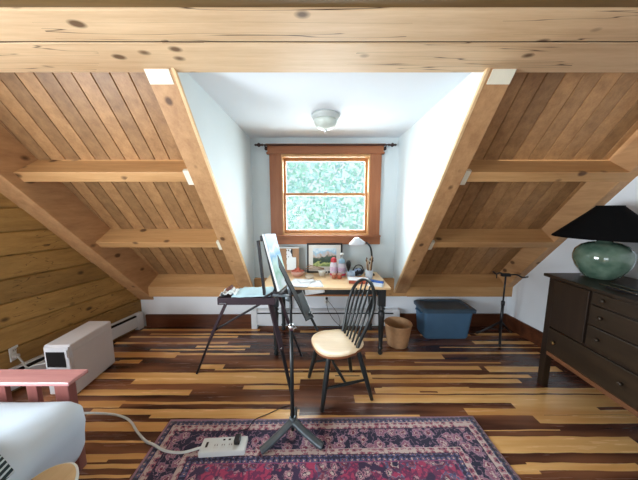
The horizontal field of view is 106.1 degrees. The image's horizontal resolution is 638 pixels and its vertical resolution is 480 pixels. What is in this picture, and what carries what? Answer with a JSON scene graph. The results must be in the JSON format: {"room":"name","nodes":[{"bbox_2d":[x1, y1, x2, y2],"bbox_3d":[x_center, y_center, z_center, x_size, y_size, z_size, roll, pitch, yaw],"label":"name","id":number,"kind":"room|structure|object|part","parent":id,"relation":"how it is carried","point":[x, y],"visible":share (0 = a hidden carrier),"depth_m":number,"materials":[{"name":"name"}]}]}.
{"room":"attic art studio","nodes":[
{"label":"attic art studio","id":0,"kind":"room"},
{"bbox_2d":[0,193,141,391],"bbox_3d":[-2.851,-0.017,0.046,0.382,3.146,6.220,1,7,6],"label":"wall","id":1,"kind":"structure","parent":0,"point":[48,289],"depth_m":2.21,"materials":[{"name":"wood"}]},
{"bbox_2d":[8,345,17,361],"bbox_3d":[-2.590,0.962,2.041,0.010,0.118,0.075,-1,7,-10],"label":"wall outlet","id":2,"kind":"object","parent":1,"relation":"attached to","point":[12,351],"visible":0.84,"depth_m":2.02,"materials":[{"name":"white paint"}]},
{"bbox_2d":[0,124,157,299],"bbox_3d":[-2.446,-0.348,2.193,0.181,2.503,2.171,2,8,12],"label":"rafter beam","id":3,"kind":"structure","parent":1,"relation":"attached to","point":[52,204],"depth_m":2.26,"materials":[{"name":"brown wood"}]},
{"bbox_2d":[13,160,186,181],"bbox_3d":[-1.711,-0.577,1.995,1.414,0.194,0.213,0,7,0],"label":"trim","id":4,"kind":"structure","parent":1,"relation":"attached to","point":[39,170],"depth_m":1.93,"materials":[{"name":"brown wood"}]},
{"bbox_2d":[95,229,217,246],"bbox_3d":[-1.656,-0.022,2.570,1.303,0.188,0.208,0,7,0],"label":"trim","id":5,"kind":"structure","parent":1,"relation":"attached to","point":[113,237],"depth_m":2.52,"materials":[{"name":"brown wood"}]},
{"bbox_2d":[0,7,637,40],"bbox_3d":[-0.073,-1.022,1.051,5.354,0.162,0.183,0,7,0],"label":"trim","id":6,"kind":"structure","parent":1,"relation":"attached to","point":[16,23],"depth_m":1.04,"materials":[{"name":"brown wood"}]},
{"bbox_2d":[0,42,637,71],"bbox_3d":[-0.073,-1.051,1.280,5.354,0.162,0.253,0,7,0],"label":"ceiling beam","id":7,"kind":"structure","parent":1,"relation":"attached to","point":[14,56],"depth_m":1.25,"materials":[{"name":"brown wood"}]},
{"bbox_2d":[0,72,232,273],"bbox_3d":[-1.880,-0.562,2.195,2.040,3.098,2.494,0,7,0],"label":"ceiling","id":8,"kind":"structure","parent":0,"point":[54,115],"depth_m":1.92,"materials":[{"name":"brown wood"}]},
{"bbox_2d":[178,72,254,286],"bbox_3d":[-0.845,-0.168,2.237,0.030,1.950,1.580,0,7,0],"label":"wall","id":9,"kind":"structure","parent":0,"point":[227,147],"depth_m":2.20,"materials":[{"name":"paint"}]},
{"bbox_2d":[144,69,173,83],"bbox_3d":[-0.931,-0.959,1.402,0.142,0.075,0.057,0,7,0],"label":"trim","id":10,"kind":"structure","parent":9,"relation":"attached to","point":[155,76],"depth_m":1.40,"materials":[{"name":"paint"}]},
{"bbox_2d":[183,169,193,184],"bbox_3d":[-1.037,-0.508,1.933,0.062,0.119,0.103,0,7,0],"label":"trim","id":11,"kind":"structure","parent":9,"relation":"attached to","point":[185,171],"depth_m":1.92,"materials":[{"name":"paint"}]},
{"bbox_2d":[144,68,252,287],"bbox_3d":[-0.924,-0.386,2.175,0.161,2.422,2.010,0,7,0],"label":"trim","id":12,"kind":"structure","parent":9,"relation":"attached to","point":[168,96],"depth_m":1.81,"materials":[{"name":"brown wood"}]},
{"bbox_2d":[0,0,637,6],"bbox_3d":[0.000,-0.705,-1.109,6.600,0.068,4.180,0,7,0],"label":"ceiling","id":13,"kind":"structure","parent":0,"point":[3,3],"depth_m":0.95,"materials":[{"name":"wood"}]},
{"bbox_2d":[141,138,507,325],"bbox_3d":[0.025,-0.152,3.096,5.550,2.600,0.120,0,7,0],"label":"wall","id":14,"kind":"structure","parent":0,"point":[383,253],"depth_m":3.08,"materials":[{"name":"paint"}]},
{"bbox_2d":[148,274,238,296],"bbox_3d":[-1.598,0.577,3.286,1.189,0.255,0.430,0,7,0],"label":"trim","id":15,"kind":"structure","parent":14,"relation":"attached to","point":[163,285],"depth_m":3.09,"materials":[{"name":"brown wood"}]},
{"bbox_2d":[266,146,384,243],"bbox_3d":[0.077,-0.554,3.006,1.425,1.210,0.195,0,7,0],"label":"window","id":16,"kind":"structure","parent":14,"relation":"in","point":[278,155],"depth_m":2.97,"materials":[{"name":"brown wood"}]},
{"bbox_3d":[-0.527,-0.556,2.963,0.145,1.035,0.040,0,7,0],"label":"casing","id":17,"kind":"part","parent":16,"relation":"part of","materials":[{"name":"wood"}]},
{"bbox_3d":[0.083,-0.339,3.054,1.045,0.510,0.035,0,7,0],"label":"sash","id":18,"kind":"part","parent":16,"relation":"part of","materials":[{"name":"wood"}]},
{"bbox_3d":[0.083,-0.790,3.036,1.045,0.460,0.035,0,7,0],"label":"sash","id":19,"kind":"part","parent":16,"relation":"part of","materials":[{"name":"wood"}]},
{"bbox_3d":[0.077,-1.090,2.882,1.425,0.115,0.065,0,7,0],"label":"head casing","id":20,"kind":"part","parent":16,"relation":"part of","materials":[{"name":"wood"}]},
{"bbox_3d":[0.077,-0.054,3.020,1.375,0.019,0.095,0,7,0],"label":"sill","id":21,"kind":"part","parent":16,"relation":"part of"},
{"bbox_3d":[0.688,-0.556,2.963,0.135,1.035,0.040,0,7,0],"label":"casing","id":22,"kind":"part","parent":16,"relation":"part of","materials":[{"name":"wood"}]},
{"bbox_2d":[254,143,396,150],"bbox_3d":[0.077,-1.113,2.859,1.685,0.070,0.104,0,7,0],"label":"curtain rod","id":23,"kind":"object","parent":14,"relation":"attached to","point":[257,144],"visible":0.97,"depth_m":2.82,"materials":[{"name":"brown metal"}]},
{"bbox_3d":[0.077,-1.121,2.830,1.475,0.015,0.016,0,7,0],"label":"rod","id":24,"kind":"part","parent":23,"relation":"part of","materials":[{"name":"brown metal"}]},
{"bbox_2d":[146,313,505,325],"bbox_3d":[0.098,1.059,3.181,4.768,0.175,0.022,0,7,0],"label":"baseboard","id":25,"kind":"structure","parent":14,"relation":"attached to","point":[478,319],"depth_m":3.17,"materials":[{"name":"wood"}]},
{"bbox_2d":[254,278,406,295],"bbox_3d":[0.064,0.610,3.111,2.136,0.235,0.045,0,7,0],"label":"trim","id":26,"kind":"structure","parent":14,"relation":"attached to","point":[257,281],"depth_m":3.08,"materials":[{"name":"brown wood"}]},
{"bbox_2d":[406,274,512,296],"bbox_3d":[1.808,0.577,3.286,1.351,0.255,0.430,0,7,0],"label":"trim","id":27,"kind":"structure","parent":14,"relation":"attached to","point":[422,285],"depth_m":3.09,"materials":[{"name":"brown wood"}]},
{"bbox_2d":[12,326,637,479],"bbox_3d":[0.000,1.531,0.210,6.000,0.001,6.035,0,7,0],"label":"floor","id":28,"kind":"structure","parent":0,"point":[566,428],"depth_m":2.02,"materials":[{"name":"wood"}]},
{"bbox_2d":[0,369,87,470],"bbox_3d":[-1.863,1.173,0.635,0.975,0.600,1.680,0,7,0],"label":"sofa","id":29,"kind":"object","parent":28,"relation":"on","point":[63,380],"visible":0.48,"depth_m":1.37,"materials":[{"name":"pink wood"}]},
{"bbox_2d":[0,401,85,479],"bbox_3d":[-1.725,1.065,0.598,1.030,0.329,1.473,0,7,0],"label":"seat cushion","id":30,"kind":"object","parent":29,"relation":"on","point":[36,437],"visible":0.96,"depth_m":1.12,"materials":[{"name":"white fabric"}]},
{"bbox_2d":[0,455,14,479],"bbox_3d":[-1.458,0.883,0.796,0.585,0.059,0.653,0,7,0],"label":"striped throw","id":31,"kind":"object","parent":30,"relation":"on","point":[6,470],"visible":1,"depth_m":0.91,"materials":[{"name":"fabric"}]},
{"bbox_3d":[-1.863,0.787,1.374,0.975,0.022,0.115,0,7,0],"label":"armrest","id":32,"kind":"part","parent":29,"relation":"part of","materials":[{"name":"pink wood"}]},
{"bbox_3d":[-1.455,1.085,1.408,0.080,0.578,0.045,0,7,0],"label":"post","id":33,"kind":"part","parent":29,"relation":"part of","materials":[{"name":"pink wood"}]},
{"bbox_2d":[31,462,78,479],"bbox_3d":[-1.055,1.213,0.862,0.239,0.442,0.449,-2,8,-12],"label":"wooden stool","id":34,"kind":"object","parent":28,"relation":"on","point":[68,470],"visible":1,"depth_m":1.00,"materials":[{"name":"beige wood"}]},
{"bbox_2d":[10,311,143,391],"bbox_3d":[-2.514,1.149,2.311,0.053,0.220,1.741,2,8,12],"label":"baseboard heater","id":35,"kind":"object","parent":28,"relation":"on","point":[135,321],"visible":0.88,"depth_m":2.85,"materials":[{"name":"metal"}]},
{"bbox_3d":[-2.533,1.141,2.275,0.030,0.185,1.665,2,8,12],"label":"casing","id":36,"kind":"part","parent":35,"relation":"part of","materials":[{"name":"metal"}]},
{"bbox_2d":[43,321,114,393],"bbox_3d":[-2.136,1.049,2.167,0.256,0.455,0.461,0,7,0],"label":"appliance","id":37,"kind":"object","parent":28,"relation":"on","point":[89,346],"visible":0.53,"depth_m":2.09,"materials":[{"name":"white metal"}]},
{"bbox_2d":[12,354,45,368],"bbox_3d":[-2.411,1.027,2.009,0.360,0.103,0.036,2,8,12],"label":"cord","id":38,"kind":"object","parent":37,"relation":"attached to","point":[15,355],"visible":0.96,"depth_m":2.02,"materials":[{"name":"plastic"}]},
{"bbox_2d":[45,352,65,366],"bbox_3d":[-2.120,0.965,1.935,0.151,0.130,0.008,0,7,0],"label":"vent","id":39,"kind":"object","parent":37,"relation":"attached to","point":[52,359],"depth_m":1.93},
{"bbox_3d":[-2.114,1.066,1.956,0.199,0.415,0.016,0,7,0],"label":"panel","id":40,"kind":"part","parent":37,"relation":"part of","materials":[{"name":"plastic"}]},
{"bbox_3d":[-2.028,1.058,2.178,0.004,0.355,0.412,-1,7,-5],"label":"panel","id":41,"kind":"part","parent":37,"relation":"part of","materials":[{"name":"metal"}]},
{"bbox_2d":[84,412,200,453],"bbox_3d":[-1.441,1.320,1.700,1.415,0.038,0.196,1,7,10],"label":"extension cord","id":42,"kind":"object","parent":28,"relation":"on","point":[101,413],"visible":0.83,"depth_m":1.61,"materials":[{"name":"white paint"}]},
{"bbox_2d":[196,235,301,391],"bbox_3d":[-0.667,0.616,2.191,0.987,1.302,0.544,0,7,0],"label":"easel","id":43,"kind":"object","parent":28,"relation":"on","point":[224,300],"visible":0.81,"depth_m":2.18,"materials":[{"name":"metal"}]},
{"bbox_3d":[-0.931,0.751,2.212,0.183,0.355,0.040,0,7,-2],"label":"leg","id":44,"kind":"part","parent":43,"relation":"part of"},
{"bbox_2d":[220,287,239,295],"bbox_3d":[-0.835,0.484,2.261,0.140,0.057,0.162,0,7,0],"label":"crumpled paper","id":45,"kind":"object","parent":43,"relation":"on","point":[233,290],"visible":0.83,"depth_m":2.23,"materials":[{"name":"paper"}]},
{"bbox_2d":[231,286,273,297],"bbox_3d":[-0.620,0.483,2.306,0.360,0.051,0.250,0,7,0],"label":"cloth","id":46,"kind":"object","parent":43,"relation":"on","point":[245,291],"visible":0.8,"depth_m":2.23,"materials":[{"name":"fabric"}]},
{"bbox_2d":[262,234,285,290],"bbox_3d":[-0.384,0.188,2.167,0.137,0.522,0.358,1,7,5],"label":"canvas","id":47,"kind":"object","parent":43,"relation":"on","point":[270,240],"visible":0.81,"depth_m":2.08,"materials":[{"name":"fabric"}]},
{"bbox_3d":[-0.385,0.775,2.146,0.040,0.367,0.214,-6,9,-38],"label":"leg","id":48,"kind":"part","parent":43,"relation":"part of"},
{"bbox_3d":[-0.350,0.731,2.454,0.136,0.374,0.042,-1,7,-5],"label":"leg","id":49,"kind":"part","parent":43,"relation":"part of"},
{"bbox_2d":[234,405,300,444],"bbox_3d":[-0.370,1.294,1.719,0.460,0.082,0.241,-3,8,-22],"label":"plug","id":50,"kind":"object","parent":28,"relation":"on","point":[237,438],"visible":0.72,"depth_m":1.57,"materials":[{"name":"black plastic"}]},
{"bbox_2d":[130,416,520,479],"bbox_3d":[0.045,1.414,0.908,2.253,0.050,1.768,0,7,-1],"label":"rug","id":51,"kind":"object","parent":28,"relation":"on","point":[445,447],"depth_m":1.53,"materials":[{"name":"fabric"}]},
{"bbox_3d":[-0.612,1.326,1.544,0.285,0.039,0.104,0,7,-3],"label":"power strip","id":52,"kind":"part","parent":51,"relation":"part of","materials":[{"name":"plastic"}]},
{"bbox_2d":[259,255,323,454],"bbox_3d":[-0.175,0.727,1.565,0.416,1.239,0.464,0,7,0],"label":"music stand","id":53,"kind":"object","parent":51,"relation":"on","point":[293,423],"visible":1,"depth_m":1.55,"materials":[{"name":"black metal"}]},
{"bbox_3d":[-0.274,1.279,1.569,0.235,0.135,0.050,-4,9,-31],"label":"leg","id":54,"kind":"part","parent":53,"relation":"part of","materials":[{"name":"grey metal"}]},
{"bbox_3d":[-0.184,1.260,1.731,0.050,0.139,0.224,0,7,-3],"label":"leg","id":55,"kind":"part","parent":53,"relation":"part of","materials":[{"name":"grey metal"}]},
{"bbox_2d":[298,290,313,320],"bbox_3d":[-0.094,0.402,1.525,0.047,0.057,0.461,-1,7,-11],"label":"tray","id":56,"kind":"object","parent":53,"relation":"on","point":[306,311],"depth_m":1.45,"materials":[{"name":"black paint"}]},
{"bbox_3d":[-0.078,1.277,1.584,0.229,0.135,0.050,3,8,23],"label":"leg","id":57,"kind":"part","parent":53,"relation":"part of","materials":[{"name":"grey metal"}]},
{"bbox_2d":[251,308,399,328],"bbox_3d":[0.083,1.024,3.140,1.915,0.255,0.087,0,7,0],"label":"baseboard heater","id":58,"kind":"object","parent":28,"relation":"on","point":[259,316],"visible":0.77,"depth_m":3.10,"materials":[{"name":"metal"}]},
{"bbox_3d":[0.083,1.028,3.108,1.765,0.145,0.012,0,7,0],"label":"panel","id":59,"kind":"part","parent":58,"relation":"part of","materials":[{"name":"metal"}]},
{"bbox_3d":[0.083,1.011,3.145,1.895,0.220,0.070,0,7,0],"label":"casing","id":60,"kind":"part","parent":58,"relation":"part of","materials":[{"name":"metal"}]},
{"bbox_2d":[261,272,390,355],"bbox_3d":[0.068,0.819,2.794,1.335,0.750,0.634,0,7,0],"label":"writing desk","id":61,"kind":"object","parent":28,"relation":"on","point":[332,287],"visible":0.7,"depth_m":2.51,"materials":[{"name":"black paint"}]},
{"bbox_3d":[-0.455,0.867,2.517,0.072,0.726,0.072,0,7,0],"label":"leg","id":62,"kind":"part","parent":61,"relation":"part of","materials":[{"name":"black paint"}]},
{"bbox_3d":[-0.455,0.799,3.047,0.072,0.726,0.072,0,7,0],"label":"leg","id":63,"kind":"part","parent":61,"relation":"part of","materials":[{"name":"black paint"}]},
{"bbox_2d":[279,247,298,272],"bbox_3d":[-0.370,0.251,2.996,0.250,0.324,0.018,0,7,0],"label":"bulletin board","id":64,"kind":"object","parent":61,"relation":"on","point":[290,255],"visible":0.88,"depth_m":2.99,"materials":[{"name":"brown wood"}]},
{"bbox_2d":[286,249,292,258],"bbox_3d":[-0.367,0.207,2.989,0.075,0.195,0.004,0,7,0],"label":"print","id":65,"kind":"object","parent":64,"relation":"attached to","point":[289,252],"depth_m":2.98},
{"bbox_2d":[291,267,304,276],"bbox_3d":[-0.255,0.374,2.872,0.170,0.111,0.170,0,7,0],"label":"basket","id":66,"kind":"object","parent":61,"relation":"on","point":[298,272],"visible":1,"depth_m":2.83,"materials":[{"name":"ceramic"}]},
{"bbox_2d":[291,278,310,286],"bbox_3d":[-0.200,0.458,2.580,0.220,0.003,0.280,1,7,11],"label":"paper sheet","id":67,"kind":"object","parent":61,"relation":"on","point":[294,281],"visible":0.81,"depth_m":2.55,"materials":[{"name":"paper"}]},
{"bbox_2d":[297,279,314,282],"bbox_3d":[-0.140,0.446,2.639,0.180,0.003,0.120,-3,8,-23],"label":"paper sheet","id":68,"kind":"object","parent":67,"relation":"on","point":[301,280],"visible":0.98,"depth_m":2.64,"materials":[{"name":"paper"}]},
{"bbox_2d":[305,274,313,278],"bbox_3d":[-0.105,0.424,2.732,0.104,0.047,0.104,0,7,0],"label":"bowl","id":69,"kind":"object","parent":61,"relation":"on","point":[308,276],"visible":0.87,"depth_m":2.70,"materials":[{"name":"beige ceramic"}]},
{"bbox_2d":[305,280,324,294],"bbox_3d":[-0.060,0.508,2.555,0.206,0.085,0.242,-1,7,-9],"label":"paper sheet","id":70,"kind":"object","parent":61,"relation":"on","point":[317,283],"visible":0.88,"depth_m":2.47,"materials":[{"name":"paper"}]},
{"bbox_2d":[318,269,327,275],"bbox_3d":[0.041,0.393,2.869,0.105,0.075,0.090,5,9,35],"label":"cup","id":71,"kind":"object","parent":61,"relation":"on","point":[321,272],"visible":0.97,"depth_m":2.85,"materials":[{"name":"ceramic"}]},
{"bbox_2d":[307,243,341,272],"bbox_3d":[0.070,0.225,2.998,0.440,0.374,0.022,0,7,0],"label":"framed picture","id":72,"kind":"object","parent":61,"relation":"on","point":[318,254],"visible":0.81,"depth_m":2.99,"materials":[{"name":"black paper"}]},
{"bbox_2d":[313,248,335,266],"bbox_3d":[0.070,0.216,2.992,0.290,0.234,0.004,0,7,0],"label":"print","id":73,"kind":"object","parent":72,"relation":"attached to","point":[322,257],"depth_m":2.99},
{"bbox_2d":[330,257,336,275],"bbox_3d":[0.175,0.318,2.864,0.089,0.225,0.089,0,7,0],"label":"bottle","id":74,"kind":"object","parent":61,"relation":"on","point":[333,265],"visible":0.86,"depth_m":2.83,"materials":[{"name":"plastic"}]},
{"bbox_2d":[338,253,345,276],"bbox_3d":[0.272,0.289,2.861,0.097,0.282,0.097,0,7,0],"label":"bottle","id":75,"kind":"object","parent":61,"relation":"on","point":[341,266],"visible":0.92,"depth_m":2.83,"materials":[{"name":"plastic"}]},
{"bbox_2d":[347,270,354,277],"bbox_3d":[0.370,0.401,2.794,0.100,0.078,0.100,0,7,0],"label":"pot","id":76,"kind":"object","parent":61,"relation":"on","point":[351,273],"visible":0.91,"depth_m":2.76,"materials":[{"name":"ceramic"}]},
{"bbox_2d":[346,260,350,271],"bbox_3d":[0.345,0.305,2.802,0.060,0.145,0.060,0,7,0],"label":"brush","id":77,"kind":"object","parent":76,"relation":"on","point":[348,263],"visible":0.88,"depth_m":2.78,"materials":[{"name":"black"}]},
{"bbox_2d":[353,264,363,275],"bbox_3d":[0.466,0.358,2.870,0.146,0.144,0.105,0,7,0],"label":"headphones","id":78,"kind":"object","parent":61,"relation":"on","point":[358,271],"visible":0.91,"depth_m":2.84,"materials":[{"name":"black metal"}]},
{"bbox_2d":[349,277,367,283],"bbox_3d":[0.430,0.443,2.638,0.200,0.035,0.151,1,7,7],"label":"book","id":79,"kind":"object","parent":61,"relation":"on","point":[350,281],"visible":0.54,"depth_m":2.57,"materials":[{"name":"paper"}]},
{"bbox_2d":[348,277,362,280],"bbox_3d":[0.400,0.423,2.626,0.170,0.003,0.130,1,7,6],"label":"paper sheet","id":80,"kind":"object","parent":79,"relation":"on","point":[349,278],"visible":0.77,"depth_m":2.63,"materials":[{"name":"paper"}]},
{"bbox_2d":[349,237,374,275],"bbox_3d":[0.516,0.198,2.825,0.351,0.472,0.194,-2,8,-19],"label":"desk lamp","id":81,"kind":"object","parent":61,"relation":"on","point":[356,241],"visible":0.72,"depth_m":2.73,"materials":[{"name":"metal"}]},
{"bbox_3d":[0.442,0.012,2.776,0.195,0.091,0.195,0,7,0],"label":"lamp shade","id":82,"kind":"part","parent":81,"relation":"part of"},
{"bbox_2d":[365,269,372,278],"bbox_3d":[0.575,0.393,2.753,0.088,0.105,0.088,0,7,0],"label":"cup","id":83,"kind":"object","parent":61,"relation":"on","point":[369,274],"visible":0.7,"depth_m":2.72,"materials":[{"name":"ceramic"}]},
{"bbox_3d":[0.655,0.799,3.047,0.072,0.726,0.072,0,7,0],"label":"leg","id":84,"kind":"part","parent":61,"relation":"part of","materials":[{"name":"black paint"}]},
{"bbox_2d":[367,282,383,286],"bbox_3d":[0.600,0.468,2.551,0.170,0.004,0.160,3,8,20],"label":"paper sheet","id":85,"kind":"object","parent":61,"relation":"on","point":[374,283],"visible":0.66,"depth_m":2.54,"materials":[{"name":"paper"}]},
{"bbox_2d":[370,279,383,283],"bbox_3d":[0.605,0.450,2.624,0.199,0.022,0.035,4,8,30],"label":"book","id":86,"kind":"object","parent":61,"relation":"on","point":[375,281],"visible":0.56,"depth_m":2.59,"materials":[{"name":"paper"}]},
{"bbox_3d":[0.655,0.865,2.531,0.072,0.726,0.072,0,7,0],"label":"leg","id":87,"kind":"part","parent":61,"relation":"part of","materials":[{"name":"black paint"}]},
{"bbox_2d":[308,277,375,412],"bbox_3d":[0.185,0.808,2.019,0.496,0.962,0.436,-2,8,-16],"label":"chair","id":88,"kind":"object","parent":28,"relation":"on","point":[336,344],"visible":1,"depth_m":1.95,"materials":[{"name":"black paint"}]},
{"bbox_3d":[-0.044,1.061,2.159,0.138,0.424,0.042,5,9,35],"label":"leg","id":89,"kind":"part","parent":88,"relation":"part of","materials":[{"name":"black paint"}]},
{"bbox_3d":[0.049,1.101,1.847,0.041,0.423,0.116,7,10,42],"label":"leg","id":90,"kind":"part","parent":88,"relation":"part of","materials":[{"name":"black paint"}]},
{"bbox_3d":[0.153,0.860,2.006,0.441,0.029,0.429,0,7,0],"label":"seat","id":91,"kind":"part","parent":88,"relation":"part of","materials":[{"name":"wood"}]},
{"bbox_3d":[0.277,1.052,2.228,0.041,0.423,0.124,7,10,42],"label":"leg","id":92,"kind":"part","parent":88,"relation":"part of","materials":[{"name":"black paint"}]},
{"bbox_3d":[0.333,0.595,2.036,0.185,0.543,0.410,-3,8,-19],"label":"hoop rail","id":93,"kind":"part","parent":88,"relation":"part of","materials":[{"name":"black paint"}]},
{"bbox_3d":[0.372,1.089,1.944,0.148,0.425,0.041,2,8,14],"label":"leg","id":94,"kind":"part","parent":88,"relation":"part of","materials":[{"name":"black paint"}]},
{"bbox_2d":[384,316,412,348],"bbox_3d":[0.905,1.070,2.760,0.312,0.262,0.312,0,7,0],"label":"basket","id":95,"kind":"object","parent":28,"relation":"on","point":[398,329],"visible":1,"depth_m":2.68,"materials":[{"name":"wicker"}]},
{"bbox_2d":[414,299,476,338],"bbox_3d":[1.528,0.979,2.964,0.641,0.390,0.341,0,7,0],"label":"tub","id":96,"kind":"object","parent":28,"relation":"on","point":[436,318],"visible":1,"depth_m":2.85,"materials":[{"name":"blue plastic"}]},
{"bbox_3d":[1.528,0.808,2.942,0.627,0.045,0.341,0,7,0],"label":"lid","id":97,"kind":"part","parent":96,"relation":"part of","materials":[{"name":"plastic"}]},
{"bbox_2d":[476,271,527,346],"bbox_3d":[2.185,0.766,2.802,0.468,0.850,0.342,0,7,0],"label":"stand","id":98,"kind":"object","parent":28,"relation":"on","point":[505,275],"visible":1,"depth_m":2.80,"materials":[{"name":"black metal"}]},
{"bbox_3d":[2.061,1.064,2.920,0.250,0.227,0.026,4,9,31],"label":"leg","id":99,"kind":"part","parent":98,"relation":"part of","materials":[{"name":"black metal"}]},
{"bbox_3d":[2.095,1.083,2.772,0.026,0.227,0.239,5,9,35],"label":"leg","id":100,"kind":"part","parent":98,"relation":"part of","materials":[{"name":"black metal"}]},
{"bbox_2d":[537,273,637,416],"bbox_3d":[2.171,0.874,1.391,0.575,1.000,1.538,1,7,4],"label":"dresser","id":101,"kind":"object","parent":28,"relation":"on","point":[590,329],"visible":0.98,"depth_m":1.70,"materials":[{"name":"brown wood"}]},
{"bbox_3d":[1.990,0.798,2.077,0.058,0.975,0.055,0,7,0],"label":"leg","id":102,"kind":"part","parent":101,"relation":"part of","materials":[{"name":"wood"}]},
{"bbox_3d":[1.954,0.544,1.878,0.020,0.400,0.277,1,7,4],"label":"door","id":103,"kind":"part","parent":101,"relation":"part of","materials":[{"name":"wood"}]},
{"bbox_3d":[1.941,0.884,1.727,0.020,0.205,0.662,1,7,4],"label":"drawer","id":104,"kind":"part","parent":101,"relation":"part of","materials":[{"name":"wood"}]},
{"bbox_3d":[1.925,1.055,1.414,0.018,0.035,1.339,1,7,4],"label":"rail","id":105,"kind":"part","parent":101,"relation":"part of","materials":[{"name":"wood"}]},
{"bbox_2d":[551,205,637,280],"bbox_3d":[2.235,0.019,1.878,0.610,0.572,0.610,0,7,0],"label":"table lamp","id":106,"kind":"object","parent":101,"relation":"on","point":[603,258],"visible":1,"depth_m":1.78,"materials":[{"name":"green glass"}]},
{"bbox_3d":[2.235,-0.141,1.857,0.610,0.250,0.610,0,7,0],"label":"lamp shade","id":107,"kind":"part","parent":106,"relation":"part of","materials":[{"name":"fabric"}]},
{"bbox_3d":[2.235,0.154,1.895,0.336,0.300,0.336,0,7,0],"label":"glass","id":108,"kind":"part","parent":106,"relation":"part of","materials":[{"name":"glass"}]},
{"bbox_3d":[1.922,0.721,1.431,0.020,0.150,0.617,1,7,4],"label":"drawer","id":109,"kind":"part","parent":101,"relation":"part of","materials":[{"name":"wood"}]},
{"bbox_3d":[1.922,0.566,1.411,0.020,0.137,0.617,1,7,4],"label":"drawer","id":110,"kind":"part","parent":101,"relation":"part of","materials":[{"name":"wood"}]},
{"bbox_3d":[1.922,0.444,1.396,0.020,0.082,0.617,1,7,4],"label":"drawer","id":111,"kind":"part","parent":101,"relation":"part of","materials":[{"name":"wood"}]},
{"bbox_2d":[599,283,637,295],"bbox_3d":[2.105,0.347,1.487,0.270,0.020,0.461,0,7,0],"label":"tray","id":112,"kind":"object","parent":101,"relation":"on","point":[633,290],"visible":1,"depth_m":1.62,"materials":[{"name":"wood"}]},
{"bbox_2d":[188,72,471,137],"bbox_3d":[0.068,-1.195,2.193,2.195,0.100,1.605,0,7,0],"label":"ceiling","id":113,"kind":"structure","parent":0,"point":[263,104],"depth_m":1.87,"materials":[{"name":"paint"}]},
{"bbox_2d":[311,109,339,133],"bbox_3d":[0.060,-1.064,2.212,0.264,0.165,0.264,0,7,0],"label":"ceiling light","id":114,"kind":"object","parent":113,"relation":"attached to","point":[325,120],"visible":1,"depth_m":2.13,"materials":[{"name":"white glass"}]},
{"bbox_3d":[0.060,-1.059,2.213,0.214,0.086,0.214,0,7,0],"label":"lamp shade","id":115,"kind":"part","parent":114,"relation":"part of","materials":[{"name":"white glass"}]},
{"bbox_2d":[393,72,483,288],"bbox_3d":[0.980,-0.168,2.237,0.030,1.950,1.580,0,7,0],"label":"wall","id":116,"kind":"structure","parent":0,"point":[424,150],"depth_m":2.22,"materials":[{"name":"paint"}]},
{"bbox_2d":[428,240,434,249],"bbox_3d":[1.162,0.051,2.511,0.056,0.112,0.098,0,7,0],"label":"trim","id":117,"kind":"structure","parent":116,"relation":"attached to","point":[433,241],"depth_m":2.49,"materials":[{"name":"paint"}]},
{"bbox_2d":[394,68,516,292],"bbox_3d":[1.056,-0.386,2.175,0.154,2.422,2.010,0,7,0],"label":"trim","id":118,"kind":"structure","parent":116,"relation":"attached to","point":[490,97],"depth_m":1.82,"materials":[{"name":"brown wood"}]},
{"bbox_2d":[460,169,471,184],"bbox_3d":[1.165,-0.508,1.933,0.061,0.119,0.103,0,7,0],"label":"trim","id":119,"kind":"structure","parent":116,"relation":"attached to","point":[468,171],"depth_m":1.92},
{"bbox_2d":[487,69,516,83],"bbox_3d":[1.062,-0.959,1.402,0.135,0.075,0.057,0,7,0],"label":"trim","id":120,"kind":"structure","parent":116,"relation":"attached to","point":[497,76],"depth_m":1.40,"materials":[{"name":"paint"}]},
{"bbox_2d":[416,72,637,273],"bbox_3d":[1.948,-0.562,2.195,1.905,3.098,2.494,0,7,0],"label":"ceiling","id":121,"kind":"structure","parent":0,"point":[539,115],"depth_m":1.94,"materials":[{"name":"brown wood"}]},
{"bbox_2d":[506,176,637,331],"bbox_3d":[2.710,0.040,0.041,0.100,3.000,6.187,0,7,-3],"label":"wall","id":122,"kind":"structure","parent":0,"point":[527,304],"depth_m":2.67,"materials":[{"name":"paint"}]},
{"bbox_2d":[0,41,637,41],"bbox_3d":[-0.073,-0.984,1.155,5.314,0.053,0.012,0,7,0],"label":"trim","id":123,"kind":"structure","parent":122,"relation":"attached to","point":[0,41],"depth_m":1.16,"materials":[{"name":"wood"}]},
{"bbox_2d":[433,229,562,246],"bbox_3d":[1.823,-0.022,2.570,1.383,0.188,0.208,0,7,0],"label":"trim","id":124,"kind":"structure","parent":122,"relation":"attached to","point":[443,237],"depth_m":2.52,"materials":[{"name":"brown wood"}]},
{"bbox_2d":[505,314,542,346],"bbox_3d":[2.526,1.176,2.273,0.021,0.175,1.812,0,7,-3],"label":"baseboard","id":125,"kind":"structure","parent":122,"relation":"attached to","point":[528,332],"depth_m":2.89,"materials":[{"name":"wood"}]},
{"bbox_2d":[466,160,637,181],"bbox_3d":[1.838,-0.577,1.995,1.413,0.194,0.213,0,7,0],"label":"trim","id":126,"kind":"structure","parent":122,"relation":"attached to","point":[482,170],"depth_m":1.93,"materials":[{"name":"brown wood"}]},
{"bbox_2d":[498,129,637,286],"bbox_3d":[2.488,-0.402,2.189,0.100,2.395,1.986,0,7,-3],"label":"trim","id":127,"kind":"structure","parent":122,"relation":"attached to","point":[590,195],"depth_m":2.27,"materials":[{"name":"brown wood"}]},
{"bbox_3d":[0.000,2.142,15.401,28.000,0.100,22.000,0,7,0],"label":"ground","id":128,"kind":"structure","parent":0,"visible":0},
{"bbox_2d":[286,162,364,229],"bbox_3d":[0.239,-1.830,7.584,9.678,7.355,3.705,0,7,0],"label":"treetops","id":129,"kind":"object","parent":128,"relation":"on","point":[329,220],"visible":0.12,"depth_m":7.07,"materials":[{"name":"green plant"}]}
]}

